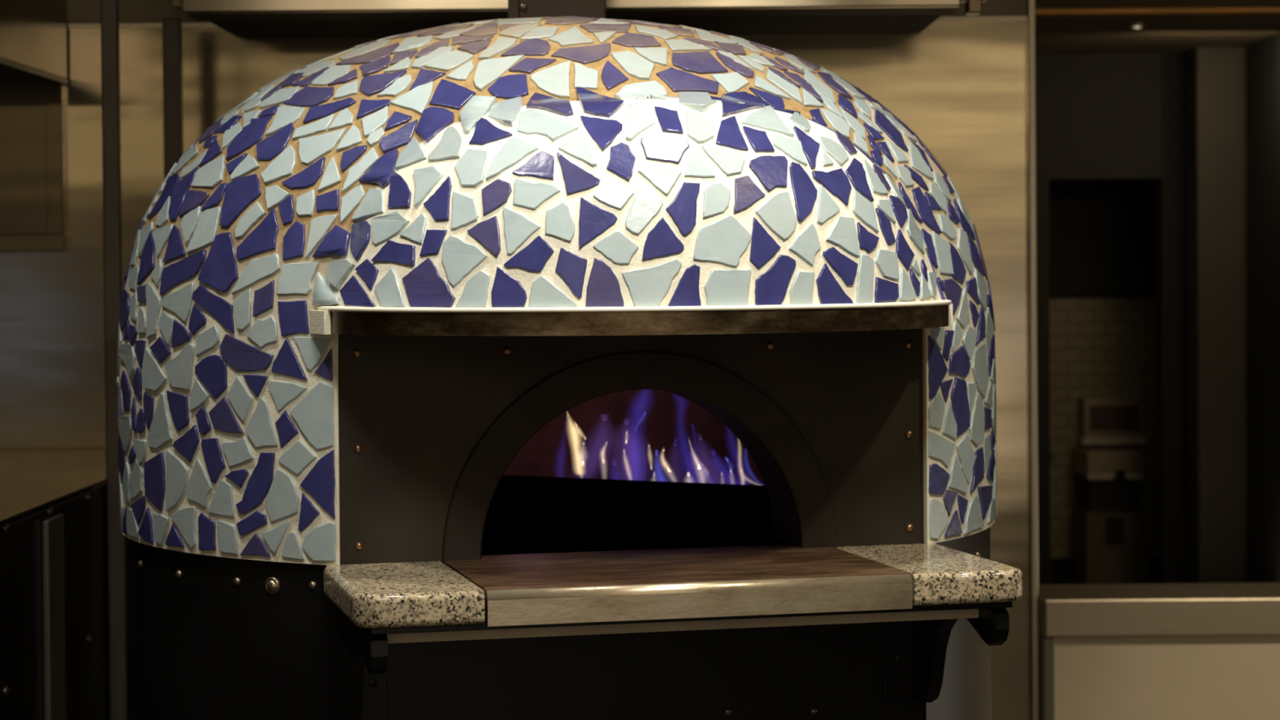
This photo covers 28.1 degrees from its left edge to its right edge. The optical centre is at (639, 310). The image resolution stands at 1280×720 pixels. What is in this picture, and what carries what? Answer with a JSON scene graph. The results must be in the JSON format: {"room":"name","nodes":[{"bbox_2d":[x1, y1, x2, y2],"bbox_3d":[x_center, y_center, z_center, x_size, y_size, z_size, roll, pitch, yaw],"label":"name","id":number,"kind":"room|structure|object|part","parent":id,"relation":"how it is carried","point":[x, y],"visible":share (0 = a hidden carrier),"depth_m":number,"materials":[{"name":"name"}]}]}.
{"room":"commercial kitchen","nodes":[
{"label":"commercial kitchen","id":0,"kind":"room"},
{"bbox_2d":[0,0,1030,719],"bbox_3d":[-0.921,-0.166,5.904,3.627,3.000,0.100,0,1,0],"label":"wall","id":1,"kind":"structure","parent":0,"point":[961,86],"depth_m":5.85,"materials":[{"name":"wood"}]},
{"bbox_2d":[0,84,67,252],"bbox_3d":[-1.778,-0.324,5.833,0.939,0.388,0.034,0,1,0],"label":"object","id":2,"kind":"object","parent":1,"relation":"attached to","point":[33,196],"visible":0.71,"depth_m":5.84,"materials":[{"name":"wood"}]},
{"bbox_3d":[-1.777,-0.150,5.836,0.939,0.040,0.034,0,1,0],"label":"frame rail","id":3,"kind":"part","parent":2,"relation":"part of","materials":[{"name":"wood"}]},
{"bbox_2d":[0,0,67,84],"bbox_3d":[-1.807,-0.908,5.358,1.002,0.812,0.935,0,1,0],"label":"upper cabinet","id":4,"kind":"object","parent":1,"relation":"attached to","point":[33,46],"visible":1,"depth_m":5.55,"materials":[{"name":"wood"}]},
{"bbox_3d":[-1.804,-0.508,5.365,1.002,0.012,0.935,0,1,0],"label":"rail","id":5,"kind":"part","parent":4,"relation":"part of","materials":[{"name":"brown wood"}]},
{"bbox_2d":[66,16,1026,28],"bbox_3d":[-0.925,-0.651,5.843,3.627,0.010,0.004,0,1,0],"label":"trim","id":6,"kind":"structure","parent":1,"relation":"attached to","point":[942,18],"depth_m":5.84,"materials":[{"name":"metal"}]},
{"bbox_2d":[172,0,986,37],"bbox_3d":[-0.123,-0.764,5.482,1.643,0.333,0.700,0,1,0],"label":"range hood","id":7,"kind":"object","parent":1,"relation":"attached to","point":[239,18],"visible":0.92,"depth_m":5.24,"materials":[{"name":"metal"}]},
{"bbox_2d":[1026,0,1039,719],"bbox_3d":[0.894,-0.181,5.899,0.016,3.000,0.150,0,1,0],"label":"trim","id":8,"kind":"structure","parent":1,"relation":"attached to","point":[1030,4],"depth_m":5.83,"materials":[{"name":"metal"}]},
{"bbox_2d":[1049,297,1157,558],"bbox_3d":[2.076,0.519,11.417,0.966,1.163,0.100,0,1,0],"label":"tiled wall","id":9,"kind":"structure","parent":0,"point":[1106,346],"depth_m":11.36,"materials":[{"name":"tile"}]},
{"bbox_2d":[1049,293,1155,297],"bbox_3d":[2.071,-0.065,11.352,0.966,0.017,0.050,0,1,0],"label":"trim","id":10,"kind":"structure","parent":9,"relation":"attached to","point":[1124,295],"depth_m":11.33,"materials":[{"name":"black paint"}]},
{"bbox_2d":[1050,557,1157,583],"bbox_3d":[2.081,1.157,11.423,0.966,0.113,0.110,0,1,0],"label":"baseboard","id":11,"kind":"structure","parent":9,"relation":"attached to","point":[1062,570],"depth_m":11.37,"materials":[{"name":"black paint"}]},
{"bbox_2d":[1076,395,1146,444],"bbox_3d":[2.075,0.484,11.274,0.280,0.203,0.175,0,1,0],"label":"dispenser","id":12,"kind":"object","parent":9,"relation":"attached to","point":[1102,420],"visible":1,"depth_m":11.20,"materials":[{"name":"metal"}]},
{"bbox_2d":[1051,582,1157,584],"bbox_3d":[0.878,1.306,7.230,10.000,0.020,12.900,0,1,0],"label":"floor","id":13,"kind":"structure","parent":0,"point":[1147,583],"depth_m":11.37,"materials":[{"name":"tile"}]},
{"bbox_2d":[0,448,128,719],"bbox_3d":[-1.590,0.848,4.840,1.112,1.020,2.038,0,1,0],"label":"base cabinet","id":14,"kind":"object","parent":13,"relation":"on","point":[54,647],"depth_m":4.62,"materials":[{"name":"metal"}]},
{"bbox_2d":[0,448,106,528],"bbox_3d":[-1.598,0.344,4.832,1.104,0.012,2.038,0,1,0],"label":"countertop","id":15,"kind":"structure","parent":14,"relation":"on","point":[31,481],"depth_m":5.06,"materials":[{"name":"metal"}]},
{"bbox_3d":[-1.040,0.854,4.562,0.012,0.970,0.123,0,1,0],"label":"vertical trim","id":16,"kind":"part","parent":14,"relation":"part of","materials":[{"name":"grey metal"}]},
{"bbox_2d":[100,0,127,719],"bbox_3d":[-1.036,-0.150,5.030,0.031,3.000,0.031,0,1,0],"label":"trim","id":17,"kind":"structure","parent":13,"relation":"on","point":[109,9],"depth_m":5.02,"materials":[{"name":"grey metal"}]},
{"bbox_2d":[162,17,183,179],"bbox_3d":[-1.018,0.350,5.632,0.038,1.979,0.038,0,1,0],"label":"trim","id":18,"kind":"structure","parent":13,"relation":"on","point":[172,65],"depth_m":5.60,"materials":[{"name":"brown metal"}]},
{"bbox_2d":[116,16,1022,719],"bbox_3d":[-0.110,0.447,4.063,1.408,1.825,1.614,-1,1,-11],"label":"oven","id":19,"kind":"object","parent":13,"relation":"on","point":[558,367],"visible":1,"depth_m":3.60,"materials":[{"name":"tile"}]},
{"bbox_3d":[-0.372,0.491,3.543,0.044,0.170,0.016,-1,1,-14],"label":"mounting plate","id":20,"kind":"part","parent":19,"relation":"part of","materials":[{"name":"black paint"}]},
{"bbox_2d":[507,0,606,18],"bbox_3d":[-0.143,-1.018,4.356,0.161,1.100,0.207,0,1,0],"label":"duct","id":21,"kind":"object","parent":19,"relation":"on","point":[516,8],"visible":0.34,"depth_m":4.27,"materials":[{"name":"metal"}]},
{"bbox_3d":[-0.002,0.184,3.638,0.854,0.324,0.008,-1,1,-14],"label":"panel","id":22,"kind":"part","parent":19,"relation":"part of","materials":[{"name":"metal"}]},
{"bbox_2d":[330,304,948,336],"bbox_3d":[0.040,0.013,3.458,0.899,0.030,0.377,-1,1,-14],"label":"hood","id":23,"kind":"object","parent":19,"relation":"attached to","point":[346,320],"depth_m":3.30,"materials":[{"name":"metal"}]},
{"bbox_3d":[0.036,0.370,3.489,0.567,0.046,0.388,-1,1,-14],"label":"steel plate","id":24,"kind":"part","parent":19,"relation":"part of","materials":[{"name":"silver metal"}]},
{"bbox_3d":[0.376,0.481,3.727,0.044,0.170,0.016,-1,1,-14],"label":"mounting plate","id":25,"kind":"part","parent":19,"relation":"part of","materials":[{"name":"black paint"}]},
{"bbox_2d":[1073,445,1146,584],"bbox_3d":[2.046,0.911,11.144,0.260,0.616,0.380,0,1,0],"label":"station","id":26,"kind":"object","parent":13,"relation":"on","point":[1110,536],"visible":0.89,"depth_m":10.99,"materials":[{"name":"metal"}]},
{"bbox_2d":[1073,445,1142,479],"bbox_3d":[2.036,0.662,11.144,0.238,0.119,0.372,0,1,0],"label":"basin","id":27,"kind":"object","parent":26,"relation":"in","point":[1091,462],"depth_m":10.97,"materials":[{"name":"metal"}]},
{"bbox_2d":[1115,470,1124,481],"bbox_3d":[2.055,0.708,10.966,0.035,0.047,0.030,0,1,0],"label":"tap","id":28,"kind":"object","parent":26,"relation":"on","point":[1119,474],"depth_m":10.95,"materials":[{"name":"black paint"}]},
{"bbox_2d":[1038,582,1279,719],"bbox_3d":[1.613,0.978,5.909,1.399,0.670,0.270,0,1,0],"label":"half wall","id":29,"kind":"structure","parent":13,"relation":"on","point":[1201,651],"depth_m":5.79,"materials":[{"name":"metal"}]},
{"bbox_3d":[0.926,1.030,5.789,0.022,0.581,0.012,0,1,0],"label":"trim","id":30,"kind":"part","parent":29,"relation":"part of","materials":[{"name":"grey metal"}]},
{"bbox_2d":[1035,53,1249,584],"bbox_3d":[2.032,0.109,10.220,2.540,2.252,0.120,0,1,0],"label":"wall","id":31,"kind":"structure","parent":0,"point":[1171,354],"depth_m":10.15,"materials":[{"name":"black paint"}]},
{"bbox_2d":[1186,46,1248,583],"bbox_3d":[2.246,0.111,9.960,0.192,2.252,0.200,0,1,0],"label":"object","id":32,"kind":"structure","parent":31,"relation":"attached to","point":[1216,122],"depth_m":9.86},
{"bbox_2d":[1035,0,1279,54],"bbox_3d":[2.276,-1.060,9.690,2.032,0.100,3.900,0,1,0],"label":"ceiling","id":33,"kind":"structure","parent":0,"point":[1086,34],"depth_m":9.04,"materials":[{"name":"black"}]},
{"bbox_2d":[1128,22,1146,27],"bbox_3d":[1.720,-0.984,8.857,0.060,0.015,0.060,0,1,0],"label":"recessed light","id":34,"kind":"object","parent":33,"relation":"in","point":[1132,24],"visible":1,"depth_m":8.83,"materials":[{"name":"grey metal"}]},
{"bbox_2d":[1247,32,1279,582],"bbox_3d":[2.370,0.131,8.760,0.100,2.252,2.000,0,1,0],"label":"wall","id":35,"kind":"structure","parent":0,"point":[1263,55],"depth_m":9.51,"materials":[{"name":"black paint"}]},
{"bbox_2d":[1035,8,1279,16],"bbox_3d":[1.954,-1.423,8.383,1.565,0.900,0.100,0,1,0],"label":"trim","id":36,"kind":"structure","parent":35,"relation":"attached to","point":[1188,11],"depth_m":8.34,"materials":[{"name":"orange wood"}]}
]}

